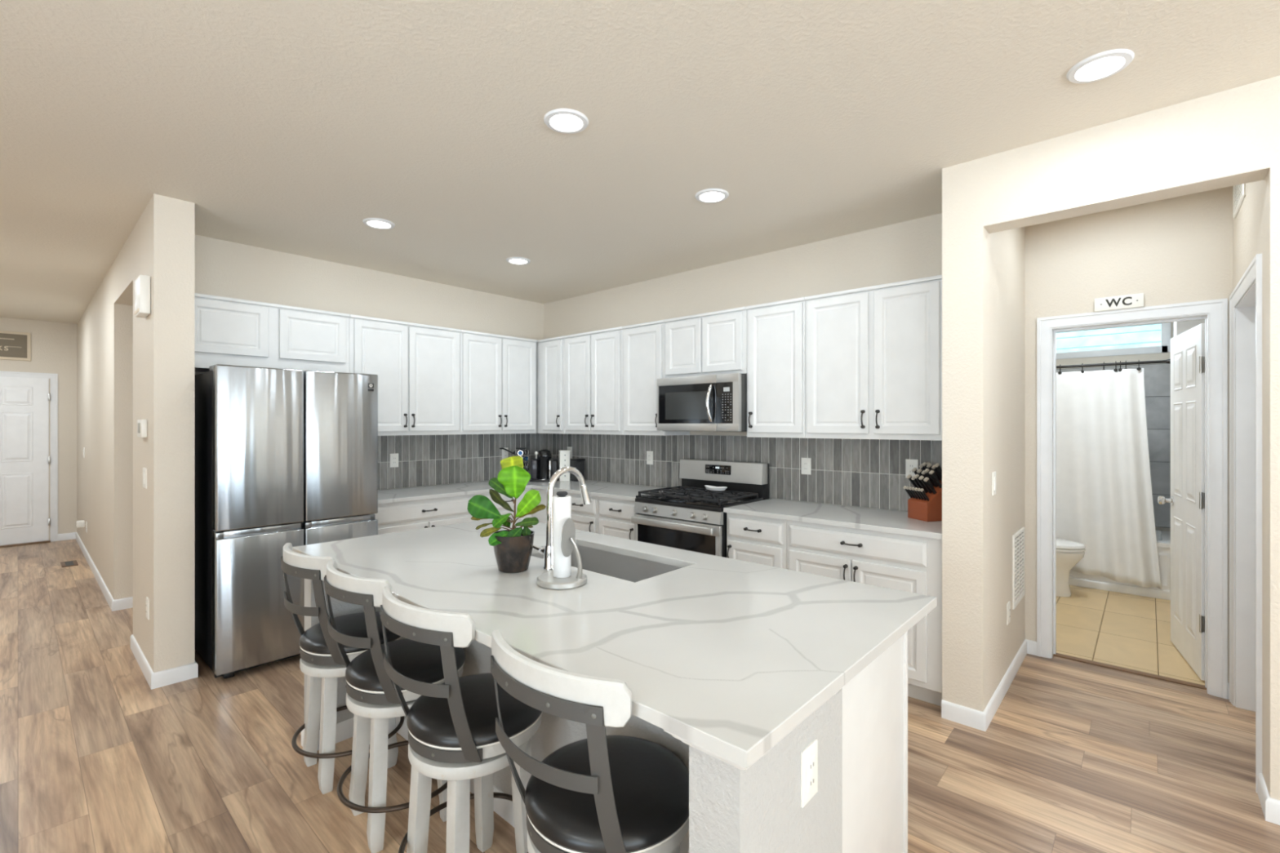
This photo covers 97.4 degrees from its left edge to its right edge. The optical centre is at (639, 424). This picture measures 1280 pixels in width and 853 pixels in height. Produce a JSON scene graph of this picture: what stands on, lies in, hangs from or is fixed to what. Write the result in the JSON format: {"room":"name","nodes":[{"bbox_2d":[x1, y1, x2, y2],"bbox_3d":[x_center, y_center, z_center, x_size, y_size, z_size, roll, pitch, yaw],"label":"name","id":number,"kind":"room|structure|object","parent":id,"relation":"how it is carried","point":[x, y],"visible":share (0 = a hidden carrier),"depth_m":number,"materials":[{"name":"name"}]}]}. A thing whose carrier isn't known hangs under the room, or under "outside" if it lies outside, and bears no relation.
{"room":"kitchen","nodes":[
{"label":"kitchen","id":0,"kind":"room"},
{"bbox_2d":[0,316,76,540],"bbox_3d":[-7.734,0.093,6.670,0.120,2.740,1.720,0,0,42],"label":"wall","id":1,"kind":"structure","parent":0,"point":[53,344],"depth_m":7.08,"materials":[{"name":"beige paint"}]},
{"bbox_2d":[0,330,31,360],"bbox_3d":[-7.722,-0.942,6.567,0.031,0.340,0.825,0,0,42],"label":"sign","id":2,"kind":"object","parent":1,"relation":"attached to","point":[14,345],"visible":1,"depth_m":6.77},
{"bbox_2d":[0,376,49,545],"bbox_3d":[-7.653,0.438,6.659,0.045,2.010,0.923,0,0,42],"label":"door","id":3,"kind":"structure","parent":1,"relation":"in","point":[24,458],"depth_m":6.83,"materials":[{"name":"white paint"}]},
{"bbox_2d":[0,540,50,547],"bbox_3d":[-7.630,1.453,6.636,0.060,0.020,0.930,0,0,42],"label":"trim","id":4,"kind":"structure","parent":1,"relation":"attached to","point":[43,541],"depth_m":6.81,"materials":[{"name":"white wood"}]},
{"bbox_2d":[0,371,57,541],"bbox_3d":[-7.657,0.415,6.654,0.016,2.095,1.070,0,0,42],"label":"trim","id":5,"kind":"structure","parent":1,"relation":"attached to","point":[54,377],"depth_m":7.02,"materials":[{"name":"white paint"}]},
{"bbox_2d":[76,261,133,599],"bbox_3d":[-4.956,0.093,6.574,4.130,2.740,2.095,0,0,42],"label":"wall","id":6,"kind":"structure","parent":0,"point":[104,330],"depth_m":4.79,"materials":[{"name":"beige paint"}]},
{"bbox_2d":[75,520,84,528],"bbox_3d":[-6.150,1.098,6.185,0.100,0.070,0.065,0,0,42],"label":"night light","id":7,"kind":"object","parent":6,"relation":"attached to","point":[81,523],"visible":1,"depth_m":6.16,"materials":[{"name":"white plastic"}]},
{"bbox_2d":[57,532,133,611],"bbox_3d":[-5.008,1.421,6.507,4.143,0.085,2.265,0,0,42],"label":"baseboard","id":8,"kind":"structure","parent":6,"relation":"attached to","point":[126,602],"depth_m":5.03,"materials":[{"name":"white paint"}]},
{"bbox_2d":[114,229,133,305],"bbox_3d":[-3.023,-1.112,4.827,1.080,0.330,2.095,0,0,42],"label":"wall","id":9,"kind":"structure","parent":0,"point":[123,262],"depth_m":4.04,"materials":[{"name":"beige paint"}]},
{"bbox_2d":[133,193,543,672],"bbox_3d":[-1.922,0.093,4.606,0.850,2.740,3.245,0,0,42],"label":"wall","id":10,"kind":"structure","parent":0,"point":[180,264],"depth_m":3.32,"materials":[{"name":"beige paint"}]},
{"bbox_2d":[137,419,146,437],"bbox_3d":[-2.935,0.025,3.315,0.180,0.105,0.028,0,0,42],"label":"thermostat","id":11,"kind":"object","parent":10,"relation":"attached to","point":[141,424],"visible":1,"depth_m":3.26,"materials":[{"name":"white plastic"}]},
{"bbox_2d":[134,275,151,318],"bbox_3d":[-2.854,-0.730,3.225,0.200,0.215,0.052,0,0,42],"label":"door chime","id":12,"kind":"object","parent":10,"relation":"attached to","point":[143,282],"visible":1,"depth_m":3.17,"materials":[{"name":"white plastic"}]},
{"bbox_2d":[142,467,146,488],"bbox_3d":[-2.921,0.318,3.315,0.115,0.117,0.010,0,0,42],"label":"light switch","id":13,"kind":"object","parent":10,"relation":"attached to","point":[144,470],"visible":1,"depth_m":3.29,"materials":[{"name":"white plastic"}]},
{"bbox_2d":[146,596,149,619],"bbox_3d":[-2.843,1.063,3.245,0.072,0.117,0.009,0,0,42],"label":"wall outlet","id":14,"kind":"object","parent":10,"relation":"attached to","point":[147,597],"visible":1,"depth_m":3.23,"materials":[{"name":"white plastic"}]},
{"bbox_2d":[129,634,198,689],"bbox_3d":[-2.945,1.421,3.465,0.863,0.085,0.206,0,0,42],"label":"baseboard","id":15,"kind":"structure","parent":10,"relation":"attached to","point":[180,673],"depth_m":3.20,"materials":[{"name":"white paint"}]},
{"bbox_2d":[194,293,350,373],"bbox_3d":[-2.618,-0.589,3.955,0.349,0.467,0.973,0,0,42],"label":"upper cabinet","id":16,"kind":"object","parent":10,"relation":"attached to","point":[233,331],"visible":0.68,"depth_m":3.81,"materials":[{"name":"white paint"}]},
{"bbox_2d":[349,314,461,435],"bbox_3d":[-1.972,-0.365,4.644,0.383,0.913,0.913,0,0,42],"label":"upper cabinet","id":17,"kind":"object","parent":10,"relation":"attached to","point":[417,366],"visible":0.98,"depth_m":4.55,"materials":[{"name":"white paint"}]},
{"bbox_2d":[377,433,543,489],"bbox_3d":[-1.723,0.320,5.197,0.012,0.457,2.078,0,0,42],"label":"backsplash","id":18,"kind":"structure","parent":10,"relation":"attached to","point":[423,460],"depth_m":5.13,"materials":[{"name":"grey tile"}]},
{"bbox_2d":[390,453,398,467],"bbox_3d":[-2.087,0.308,4.779,0.009,0.117,0.072,0,0,42],"label":"wall outlet","id":19,"kind":"object","parent":18,"relation":"attached to","point":[393,457],"visible":1,"depth_m":4.78,"materials":[{"name":"white plastic"}]},
{"bbox_2d":[502,447,508,459],"bbox_3d":[-1.343,0.293,5.602,0.009,0.117,0.072,0,0,42],"label":"wall outlet","id":20,"kind":"object","parent":18,"relation":"attached to","point":[504,453],"visible":0.86,"depth_m":5.60,"materials":[{"name":"white plastic"}]},
{"bbox_2d":[460,329,537,434],"bbox_3d":[-1.390,-0.365,5.288,0.383,0.913,0.818,0,0,42],"label":"upper cabinet","id":21,"kind":"object","parent":10,"relation":"attached to","point":[498,372],"visible":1,"depth_m":5.15,"materials":[{"name":"white paint"}]},
{"bbox_2d":[492,528,534,573],"bbox_3d":[-0.485,0.487,2.155,0.160,0.141,0.160,0,0,42],"label":"pot","id":22,"kind":"object","parent":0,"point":[513,549],"depth_m":2.10,"materials":[{"name":"brown ceramic"}]},
{"bbox_2d":[0,0,1279,324],"bbox_3d":[-0.111,-1.327,2.561,17.000,0.100,11.050,0,0,42],"label":"ceiling","id":23,"kind":"structure","parent":0,"point":[286,126],"depth_m":2.34,"materials":[{"name":"beige paint"}]},
{"bbox_2d":[362,217,395,229],"bbox_3d":[-1.660,-1.272,3.577,0.188,0.010,0.188,0,0,42],"label":"recessed light","id":24,"kind":"object","parent":23,"relation":"in","point":[376,223],"visible":1,"depth_m":3.56,"materials":[{"name":"white paint"}]},
{"bbox_2d":[506,257,530,264],"bbox_3d":[-0.950,-1.272,4.391,0.188,0.010,0.188,0,0,42],"label":"recessed light","id":25,"kind":"object","parent":23,"relation":"in","point":[515,260],"visible":1,"depth_m":4.38,"materials":[{"name":"white paint"}]},
{"bbox_2d":[543,108,588,133],"bbox_3d":[-0.310,-1.272,2.370,0.188,0.010,0.188,0,0,42],"label":"recessed light","id":26,"kind":"object","parent":23,"relation":"in","point":[566,121],"visible":1,"depth_m":2.36,"materials":[{"name":"white paint"}]},
{"bbox_2d":[694,188,728,203],"bbox_3d":[0.401,-1.272,3.143,0.188,0.010,0.188,0,0,42],"label":"recessed light","id":27,"kind":"object","parent":23,"relation":"in","point":[709,195],"visible":1,"depth_m":3.13,"materials":[{"name":"white paint"}]},
{"bbox_2d":[1066,48,1134,83],"bbox_3d":[1.641,-1.272,2.008,0.188,0.010,0.188,0,0,42],"label":"recessed light","id":28,"kind":"object","parent":23,"relation":"in","point":[1100,66],"visible":1,"depth_m":2.00,"materials":[{"name":"white paint"}]},
{"bbox_2d":[0,538,1279,852],"bbox_3d":[-0.111,1.512,2.561,17.000,0.102,11.050,0,0,42],"label":"floor","id":29,"kind":"structure","parent":0,"point":[1074,757],"depth_m":2.48,"materials":[{"name":"wood"}]},
{"bbox_2d":[60,560,78,567],"bbox_3d":[-5.967,1.460,5.881,0.300,0.007,0.120,0,0,42],"label":"floor vent","id":30,"kind":"object","parent":29,"relation":"in","point":[69,563],"visible":1,"depth_m":5.87,"materials":[{"name":"grey metal"}]},
{"bbox_2d":[64,560,74,565],"bbox_3d":[-5.967,1.456,5.881,0.240,0.001,0.060,0,0,42],"label":"grille","id":31,"kind":"object","parent":30,"relation":"attached to","point":[69,562],"depth_m":5.87,"materials":[{"name":"grey metal"}]},
{"bbox_2d":[194,364,377,679],"bbox_3d":[-2.377,0.560,3.749,0.845,1.806,0.890,0,0,42],"label":"refrigerator","id":32,"kind":"object","parent":29,"relation":"on","point":[282,456],"visible":0.88,"depth_m":3.35,"materials":[{"name":"silver metal"}]},
{"bbox_2d":[280,542,404,794],"bbox_3d":[-1.248,0.987,2.413,0.468,0.953,0.472,0,0,39],"label":"bar stool","id":33,"kind":"object","parent":29,"relation":"on","point":[321,660],"visible":0.67,"depth_m":2.25,"materials":[{"name":"white wood"}]},
{"bbox_2d":[298,611,400,654],"bbox_3d":[-1.231,0.889,2.435,0.418,0.062,0.418,0,0,39],"label":"cushion","id":34,"kind":"object","parent":33,"relation":"on","point":[312,641],"depth_m":2.33,"materials":[{"name":"black leather"}]},
{"bbox_2d":[324,560,465,852],"bbox_3d":[-0.895,0.987,2.104,0.468,0.953,0.472,0,0,40],"label":"bar stool","id":35,"kind":"object","parent":29,"relation":"on","point":[371,695],"visible":0.81,"depth_m":1.94,"materials":[{"name":"white wood"}]},
{"bbox_2d":[345,638,465,691],"bbox_3d":[-0.878,0.889,2.124,0.418,0.062,0.418,0,0,40],"label":"cushion","id":36,"kind":"object","parent":35,"relation":"on","point":[419,661],"depth_m":2.02,"materials":[{"name":"black leather"}]},
{"bbox_2d":[373,493,480,534],"bbox_3d":[-1.856,1.021,4.557,0.654,0.884,0.948,0,0,42],"label":"base cabinet","id":37,"kind":"object","parent":29,"relation":"on","point":[396,517],"visible":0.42,"depth_m":4.32,"materials":[{"name":"white paint"}]},
{"bbox_2d":[379,586,542,852],"bbox_3d":[-0.533,0.987,1.770,0.468,0.953,0.472,0,0,38],"label":"bar stool","id":38,"kind":"object","parent":29,"relation":"on","point":[452,736],"visible":0.86,"depth_m":1.63,"materials":[{"name":"white wood"}]},
{"bbox_2d":[406,672,542,747],"bbox_3d":[-0.517,0.889,1.791,0.418,0.062,0.418,0,0,38],"label":"cushion","id":39,"kind":"object","parent":38,"relation":"on","point":[429,723],"depth_m":1.68,"materials":[{"name":"black leather"}]},
{"bbox_2d":[480,488,531,519],"bbox_3d":[-1.361,1.021,5.104,0.654,0.884,0.523,0,0,42],"label":"base cabinet","id":40,"kind":"object","parent":29,"relation":"on","point":[502,511],"visible":0.15,"depth_m":4.91,"materials":[{"name":"white paint"}]},
{"bbox_2d":[531,488,598,533],"bbox_3d":[-0.699,1.021,5.237,1.469,0.884,0.659,0,0,42],"label":"base cabinet","id":41,"kind":"object","parent":29,"relation":"on","point":[584,517],"visible":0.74,"depth_m":4.66,"materials":[{"name":"white paint"}]},
{"bbox_2d":[377,478,671,504],"bbox_3d":[-1.016,0.564,4.554,1.920,0.029,2.103,0,0,42],"label":"countertop","id":42,"kind":"structure","parent":41,"relation":"on","point":[595,488],"depth_m":4.67,"materials":[{"name":"white stone"}]},
{"bbox_2d":[499,447,528,472],"bbox_3d":[-1.190,0.387,5.377,0.262,0.324,0.150,0,0,-34],"label":"pod carousel","id":43,"kind":"object","parent":42,"relation":"on","point":[521,452],"visible":0.44,"depth_m":5.38,"materials":[{"name":"black plastic"}]},
{"bbox_2d":[529,449,558,481],"bbox_3d":[-0.925,0.397,5.447,0.256,0.304,0.202,0,0,0],"label":"coffee machine","id":44,"kind":"object","parent":42,"relation":"on","point":[542,468],"visible":0.87,"depth_m":5.40,"materials":[{"name":"black plastic"}]},
{"bbox_2d":[558,449,569,481],"bbox_3d":[-0.735,0.402,5.457,0.097,0.295,0.081,0,0,-18],"label":"patterned box","id":45,"kind":"object","parent":42,"relation":"on","point":[563,455],"visible":0.82,"depth_m":5.42,"materials":[{"name":"white plastic"}]},
{"bbox_2d":[570,457,585,481],"bbox_3d":[-0.598,0.441,5.421,0.090,0.216,0.110,0,0,42],"label":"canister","id":46,"kind":"object","parent":42,"relation":"on","point":[578,464],"visible":0.8,"depth_m":5.39,"materials":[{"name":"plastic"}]},
{"bbox_2d":[490,629,688,852],"bbox_3d":[-0.090,0.987,1.376,0.468,0.953,0.472,0,0,41],"label":"bar stool","id":47,"kind":"object","parent":29,"relation":"on","point":[599,793],"visible":0.94,"depth_m":1.24,"materials":[{"name":"black leather"}]},
{"bbox_2d":[524,735,688,852],"bbox_3d":[-0.073,0.889,1.396,0.418,0.062,0.418,0,0,41],"label":"cushion","id":48,"kind":"object","parent":47,"relation":"on","point":[651,782],"depth_m":1.29,"materials":[{"name":"black leather"}]},
{"bbox_2d":[301,578,907,852],"bbox_3d":[-0.305,1.025,2.181,2.352,0.876,1.144,0,0,42],"label":"kitchen island","id":49,"kind":"object","parent":29,"relation":"on","point":[860,805],"visible":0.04,"depth_m":1.49,"materials":[{"name":"white paint"}]},
{"bbox_2d":[292,516,936,768],"bbox_3d":[-0.312,0.573,2.183,2.378,0.029,1.154,0,0,42],"label":"island countertop","id":50,"kind":"structure","parent":49,"relation":"on","point":[726,656],"depth_m":1.60,"materials":[{"name":"white stone"}]},
{"bbox_2d":[466,456,546,573],"bbox_3d":[-0.505,0.342,2.151,0.290,0.431,0.160,0,0,-12],"label":"fiddle leaf fig","id":51,"kind":"object","parent":50,"relation":"on","point":[513,546],"visible":1,"depth_m":2.12,"materials":[{"name":"plant"}]},
{"bbox_2d":[537,491,586,589],"bbox_3d":[-0.275,0.398,1.981,0.175,0.321,0.175,0,0,42],"label":"paper towel holder","id":52,"kind":"object","parent":50,"relation":"on","point":[577,579],"visible":0.83,"depth_m":1.94,"materials":[{"name":"silver metal"}]},
{"bbox_2d":[552,495,571,577],"bbox_3d":[-0.275,0.394,1.981,0.063,0.279,0.063,0,0,42],"label":"paper towel roll","id":53,"kind":"object","parent":52,"relation":"on","point":[562,506],"visible":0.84,"depth_m":1.95,"materials":[{"name":"white paper"}]},
{"bbox_2d":[533,466,591,570],"bbox_3d":[-0.309,0.364,2.263,0.120,0.389,0.238,0,0,42],"label":"faucet","id":54,"kind":"object","parent":50,"relation":"on","point":[547,551],"visible":0.92,"depth_m":2.17,"materials":[{"name":"silver metal"}]},
{"bbox_2d":[531,545,682,582],"bbox_3d":[-0.164,0.694,2.361,0.760,0.213,0.402,0,0,42],"label":"sink","id":55,"kind":"object","parent":50,"relation":"in","point":[625,567],"visible":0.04,"depth_m":2.55,"materials":[{"name":"metal"}]},
{"bbox_2d":[800,738,817,808],"bbox_3d":[0.370,0.758,1.222,0.009,0.117,0.072,0,0,42],"label":"wall outlet","id":56,"kind":"object","parent":49,"relation":"attached to","point":[809,755],"visible":1,"depth_m":1.21,"materials":[{"name":"white plastic"}]},
{"bbox_2d":[808,755,815,792],"bbox_3d":[0.372,0.758,1.221,0.003,0.066,0.033,0,0,42],"label":"socket","id":57,"kind":"object","parent":56,"relation":"attached to","point":[811,758],"depth_m":1.22,"materials":[{"name":"white plastic"}]},
{"bbox_2d":[598,496,637,540],"bbox_3d":[0.010,1.021,4.592,0.443,0.884,0.654,0,0,42],"label":"base cabinet","id":58,"kind":"object","parent":29,"relation":"on","point":[615,515],"visible":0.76,"depth_m":4.38,"materials":[{"name":"white paint"}]},
{"bbox_2d":[631,458,768,557],"bbox_3d":[0.436,0.865,4.148,0.763,1.156,0.712,0,0,42],"label":"gas range","id":59,"kind":"object","parent":29,"relation":"on","point":[689,516],"visible":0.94,"depth_m":4.04,"materials":[{"name":"silver metal"}]},
{"bbox_2d":[635,488,763,508],"bbox_3d":[0.433,0.545,4.145,0.761,0.025,0.550,0,0,42],"label":"cooktop","id":60,"kind":"object","parent":59,"relation":"in","point":[651,499],"depth_m":3.97,"materials":[{"name":"black metal"}]},
{"bbox_2d":[704,484,727,491],"bbox_3d":[0.570,0.483,4.231,0.200,0.034,0.093,0,0,42],"label":"spoon rest","id":61,"kind":"object","parent":59,"relation":"on","point":[708,487],"visible":1,"depth_m":4.20,"materials":[{"name":"white ceramic"}]},
{"bbox_2d":[726,512,786,568],"bbox_3d":[0.916,1.021,3.773,0.431,0.884,0.654,0,0,42],"label":"base cabinet","id":62,"kind":"object","parent":29,"relation":"on","point":[762,540],"visible":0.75,"depth_m":3.54,"materials":[{"name":"white paint"}]},
{"bbox_2d":[786,520,942,706],"bbox_3d":[1.395,1.021,3.340,0.858,0.884,0.654,0,0,42],"label":"base cabinet","id":63,"kind":"object","parent":29,"relation":"on","point":[898,562],"visible":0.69,"depth_m":2.99,"materials":[{"name":"white paint"}]},
{"bbox_2d":[723,497,942,539],"bbox_3d":[1.246,0.564,3.493,1.302,0.029,0.643,0,0,42],"label":"countertop","id":64,"kind":"structure","parent":63,"relation":"on","point":[895,522],"depth_m":3.40,"materials":[{"name":"white stone"}]},
{"bbox_2d":[902,462,942,521],"bbox_3d":[1.681,0.386,3.256,0.255,0.326,0.152,0,0,-16],"label":"knife block","id":65,"kind":"object","parent":64,"relation":"on","point":[925,502],"visible":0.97,"depth_m":3.21,"materials":[{"name":"brown wood"}]},
{"bbox_2d":[1056,537,1085,596],"bbox_3d":[3.457,1.075,4.963,0.748,0.775,0.440,0,0,42],"label":"toilet","id":66,"kind":"object","parent":29,"relation":"on","point":[1068,553],"visible":0.2,"depth_m":4.72,"materials":[{"name":"white ceramic"}]},
{"bbox_2d":[1068,529,1170,599],"bbox_3d":[4.113,1.226,5.428,1.516,0.475,0.757,0,0,42],"label":"bathtub","id":67,"kind":"object","parent":29,"relation":"on","point":[1163,537],"visible":0.09,"depth_m":4.82,"materials":[{"name":"white ceramic"}]},
{"bbox_2d":[543,213,942,498],"bbox_3d":[0.432,0.093,4.732,4.174,2.740,0.100,0,0,42],"label":"wall","id":68,"kind":"structure","parent":0,"point":[910,250],"depth_m":4.20,"materials":[{"name":"beige paint"}]},
{"bbox_2d":[536,336,564,434],"bbox_3d":[-0.881,-0.365,5.593,0.727,0.913,0.383,0,0,42],"label":"upper cabinet","id":69,"kind":"object","parent":68,"relation":"attached to","point":[550,352],"visible":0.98,"depth_m":5.35,"materials":[{"name":"white paint"}]},
{"bbox_2d":[563,326,622,435],"bbox_3d":[-0.331,-0.365,5.095,0.753,0.913,0.383,0,0,42],"label":"upper cabinet","id":70,"kind":"object","parent":68,"relation":"attached to","point":[593,360],"visible":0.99,"depth_m":4.94,"materials":[{"name":"white paint"}]},
{"bbox_2d":[622,320,689,435],"bbox_3d":[0.118,-0.365,4.689,0.453,0.913,0.383,0,0,42],"label":"upper cabinet","id":71,"kind":"object","parent":68,"relation":"attached to","point":[643,344],"visible":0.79,"depth_m":4.58,"materials":[{"name":"white paint"}]},
{"bbox_2d":[663,306,746,377],"bbox_3d":[0.575,-0.589,4.300,0.743,0.467,0.349,0,0,42],"label":"upper cabinet","id":72,"kind":"object","parent":68,"relation":"attached to","point":[712,343],"visible":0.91,"depth_m":4.14,"materials":[{"name":"white paint"}]},
{"bbox_2d":[657,373,746,431],"bbox_3d":[0.525,-0.149,4.245,0.740,0.404,0.468,0,0,42],"label":"microwave","id":73,"kind":"object","parent":72,"relation":"attached to","point":[712,402],"visible":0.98,"depth_m":4.07,"materials":[{"name":"silver metal"}]},
{"bbox_2d":[543,433,942,511],"bbox_3d":[0.462,0.320,4.630,3.989,0.457,0.012,0,0,42],"label":"backsplash","id":74,"kind":"structure","parent":68,"relation":"attached to","point":[857,473],"depth_m":4.08,"materials":[{"name":"grey tile"}]},
{"bbox_2d":[646,451,653,464],"bbox_3d":[0.084,0.297,4.957,0.072,0.117,0.009,0,0,42],"label":"wall outlet","id":75,"kind":"object","parent":74,"relation":"attached to","point":[649,454],"visible":1,"depth_m":4.95,"materials":[{"name":"white plastic"}]},
{"bbox_2d":[801,457,811,475],"bbox_3d":[1.172,0.297,3.973,0.072,0.117,0.009,0,0,42],"label":"wall outlet","id":76,"kind":"object","parent":74,"relation":"attached to","point":[806,462],"visible":1,"depth_m":3.97,"materials":[{"name":"white plastic"}]},
{"bbox_2d":[803,461,808,471],"bbox_3d":[1.171,0.297,3.971,0.033,0.066,0.003,0,0,42],"label":"socket","id":77,"kind":"object","parent":76,"relation":"attached to","point":[805,463],"depth_m":3.97,"materials":[{"name":"white plastic"}]},
{"bbox_2d":[905,458,918,477],"bbox_3d":[1.692,0.278,3.503,0.072,0.117,0.009,0,0,42],"label":"wall outlet","id":78,"kind":"object","parent":74,"relation":"attached to","point":[910,464],"visible":0.89,"depth_m":3.50,"materials":[{"name":"white plastic"}]},
{"bbox_2d":[908,463,914,474],"bbox_3d":[1.690,0.278,3.501,0.033,0.066,0.003,0,0,42],"label":"socket","id":79,"kind":"object","parent":78,"relation":"attached to","point":[911,466],"depth_m":3.50,"materials":[{"name":"white plastic"}]},
{"bbox_2d":[746,297,805,438],"bbox_3d":[1.001,-0.365,3.891,0.433,0.913,0.383,0,0,42],"label":"upper cabinet","id":80,"kind":"object","parent":68,"relation":"attached to","point":[776,331],"visible":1,"depth_m":3.76,"materials":[{"name":"white paint"}]},
{"bbox_2d":[804,275,942,440],"bbox_3d":[1.489,-0.365,3.450,0.880,0.913,0.383,0,0,42],"label":"upper cabinet","id":81,"kind":"object","parent":68,"relation":"attached to","point":[873,353],"visible":0.95,"depth_m":3.32,"materials":[{"name":"white paint"}]},
{"bbox_2d":[942,157,1025,711],"bbox_3d":[1.990,0.093,3.209,0.178,2.740,1.230,0,0,42],"label":"wall","id":82,"kind":"structure","parent":0,"point":[984,273],"depth_m":2.78,"materials":[{"name":"beige paint"}]},
{"bbox_2d":[941,639,1036,731],"bbox_3d":[2.010,1.421,3.183,0.192,0.085,1.252,0,0,45],"label":"baseboard","id":83,"kind":"structure","parent":82,"relation":"attached to","point":[958,713],"depth_m":2.79,"materials":[{"name":"white paint"}]},
{"bbox_2d":[991,471,996,495],"bbox_3d":[1.808,0.303,2.868,0.010,0.117,0.072,0,0,42],"label":"light switch","id":84,"kind":"object","parent":82,"relation":"attached to","point":[993,473],"visible":1,"depth_m":2.85,"materials":[{"name":"white plastic"}]},
{"bbox_2d":[1006,600,1010,625],"bbox_3d":[2.076,1.063,3.165,0.009,0.117,0.072,0,0,42],"label":"wall outlet","id":85,"kind":"object","parent":82,"relation":"attached to","point":[1008,605],"visible":1,"depth_m":3.15,"materials":[{"name":"white plastic"}]},
{"bbox_2d":[1012,526,1024,609],"bbox_3d":[2.294,0.863,3.406,0.010,0.430,0.370,0,0,42],"label":"air vent","id":86,"kind":"object","parent":82,"relation":"in","point":[1018,538],"visible":1,"depth_m":3.37,"materials":[{"name":"white plastic"}]},
{"bbox_2d":[1056,322,1173,531],"bbox_3d":[4.498,0.093,5.683,1.950,2.740,0.135,0,0,42],"label":"wall","id":87,"kind":"structure","parent":0,"point":[1157,377],"depth_m":5.28,"materials":[{"name":"grey tile"}]},
{"bbox_2d":[1056,322,1171,359],"bbox_3d":[4.518,-0.840,5.642,1.175,0.345,0.090,0,0,42],"label":"window","id":88,"kind":"structure","parent":87,"relation":"in","point":[1166,327],"depth_m":5.42,"materials":[{"name":"white paint"}]},
{"bbox_2d":[1025,186,1232,682],"bbox_3d":[2.850,0.093,3.342,0.920,2.740,0.120,0,0,42],"label":"wall","id":89,"kind":"structure","parent":0,"point":[1178,250],"depth_m":3.30,"materials":[{"name":"beige paint"}]},
{"bbox_2d":[1053,653,1206,689],"bbox_3d":[2.880,1.459,3.341,0.684,0.008,0.050,0,0,42],"label":"threshold","id":90,"kind":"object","parent":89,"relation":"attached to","point":[1069,657],"depth_m":3.31,"materials":[{"name":"brown wood"}]},
{"bbox_2d":[1036,297,1227,699],"bbox_3d":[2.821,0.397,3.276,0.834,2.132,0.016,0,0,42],"label":"trim","id":91,"kind":"structure","parent":89,"relation":"attached to","point":[1217,309],"depth_m":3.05,"materials":[{"name":"white paint"}]},
{"bbox_2d":[1094,293,1143,311],"bbox_3d":[2.796,-0.710,3.287,0.220,0.079,0.018,0,0,42],"label":"sign","id":92,"kind":"object","parent":91,"relation":"on","point":[1133,300],"visible":1,"depth_m":3.28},
{"bbox_2d":[1157,323,1204,680],"bbox_3d":[3.356,0.441,3.492,0.109,2.025,0.712,0,0,33],"label":"door","id":93,"kind":"structure","parent":89,"relation":"in","point":[1187,500],"depth_m":3.38,"materials":[{"name":"white paint"}]},
{"bbox_2d":[982,75,1279,799],"bbox_3d":[4.319,0.093,0.369,7.088,2.740,0.140,0,0,42],"label":"wall","id":94,"kind":"structure","parent":0,"point":[1231,137],"depth_m":2.23,"materials":[{"name":"beige paint"}]},
{"bbox_2d":[1227,682,1279,825],"bbox_3d":[5.014,1.421,0.466,6.187,0.085,1.243,0,0,42],"label":"baseboard","id":95,"kind":"structure","parent":94,"relation":"attached to","point":[1270,806],"depth_m":2.07,"materials":[{"name":"white paint"}]},
{"bbox_2d":[1173,319,1204,337],"bbox_3d":[4.796,0.093,4.804,0.330,2.740,0.800,0,0,42],"label":"wall","id":96,"kind":"structure","parent":0,"point":[1179,327],"depth_m":4.59,"materials":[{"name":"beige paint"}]},
{"bbox_2d":[1056,358,1170,368],"bbox_3d":[3.865,-0.522,5.151,1.516,0.070,0.070,0,0,42],"label":"curtain rod","id":97,"kind":"object","parent":96,"relation":"attached to","point":[1168,361],"visible":0.43,"depth_m":4.88,"materials":[{"name":"brown metal"}]},
{"bbox_2d":[1056,360,1161,589],"bbox_3d":[3.821,0.412,5.136,1.380,1.920,0.123,0,0,43],"label":"shower curtain","id":98,"kind":"object","parent":97,"relation":"hanging from","point":[1104,504],"visible":0.48,"depth_m":4.89,"materials":[{"name":"white fabric"}]},
{"bbox_2d":[1232,178,1265,781],"bbox_3d":[2.864,0.093,2.581,0.120,2.740,1.230,0,0,42],"label":"wall","id":99,"kind":"structure","parent":0,"point":[1249,224],"depth_m":2.28,"materials":[{"name":"beige paint"}]},
{"bbox_2d":[1233,183,1245,218],"bbox_3d":[2.926,-1.157,2.747,0.010,0.200,0.400,0,0,42],"label":"air vent","id":100,"kind":"object","parent":99,"relation":"in","point":[1239,191],"visible":0.57,"depth_m":2.75,"materials":[{"name":"white plastic"}]},
{"bbox_2d":[1235,280,1255,711],"bbox_3d":[2.839,0.425,2.553,0.119,2.075,0.875,0,0,42],"label":"trim","id":101,"kind":"structure","parent":99,"relation":"attached to","point":[1245,310],"depth_m":2.88,"materials":[{"name":"white paint"}]},
{"bbox_2d":[1229,253,1262,792],"bbox_3d":[2.788,0.395,2.599,0.016,2.137,1.005,0,0,42],"label":"trim","id":102,"kind":"structure","parent":99,"relation":"attached to","point":[1254,271],"depth_m":2.24,"materials":[{"name":"white paint"}]},
{"label":"outside","id":103,"kind":"structure","parent":0,"visible":0},
{"bbox_2d":[1056,324,1161,352],"bbox_3d":[6.034,-1.037,7.419,9.000,5.000,0.100,0,0,42],"label":"sky","id":104,"kind":"structure","parent":103,"point":[1148,335],"depth_m":7.29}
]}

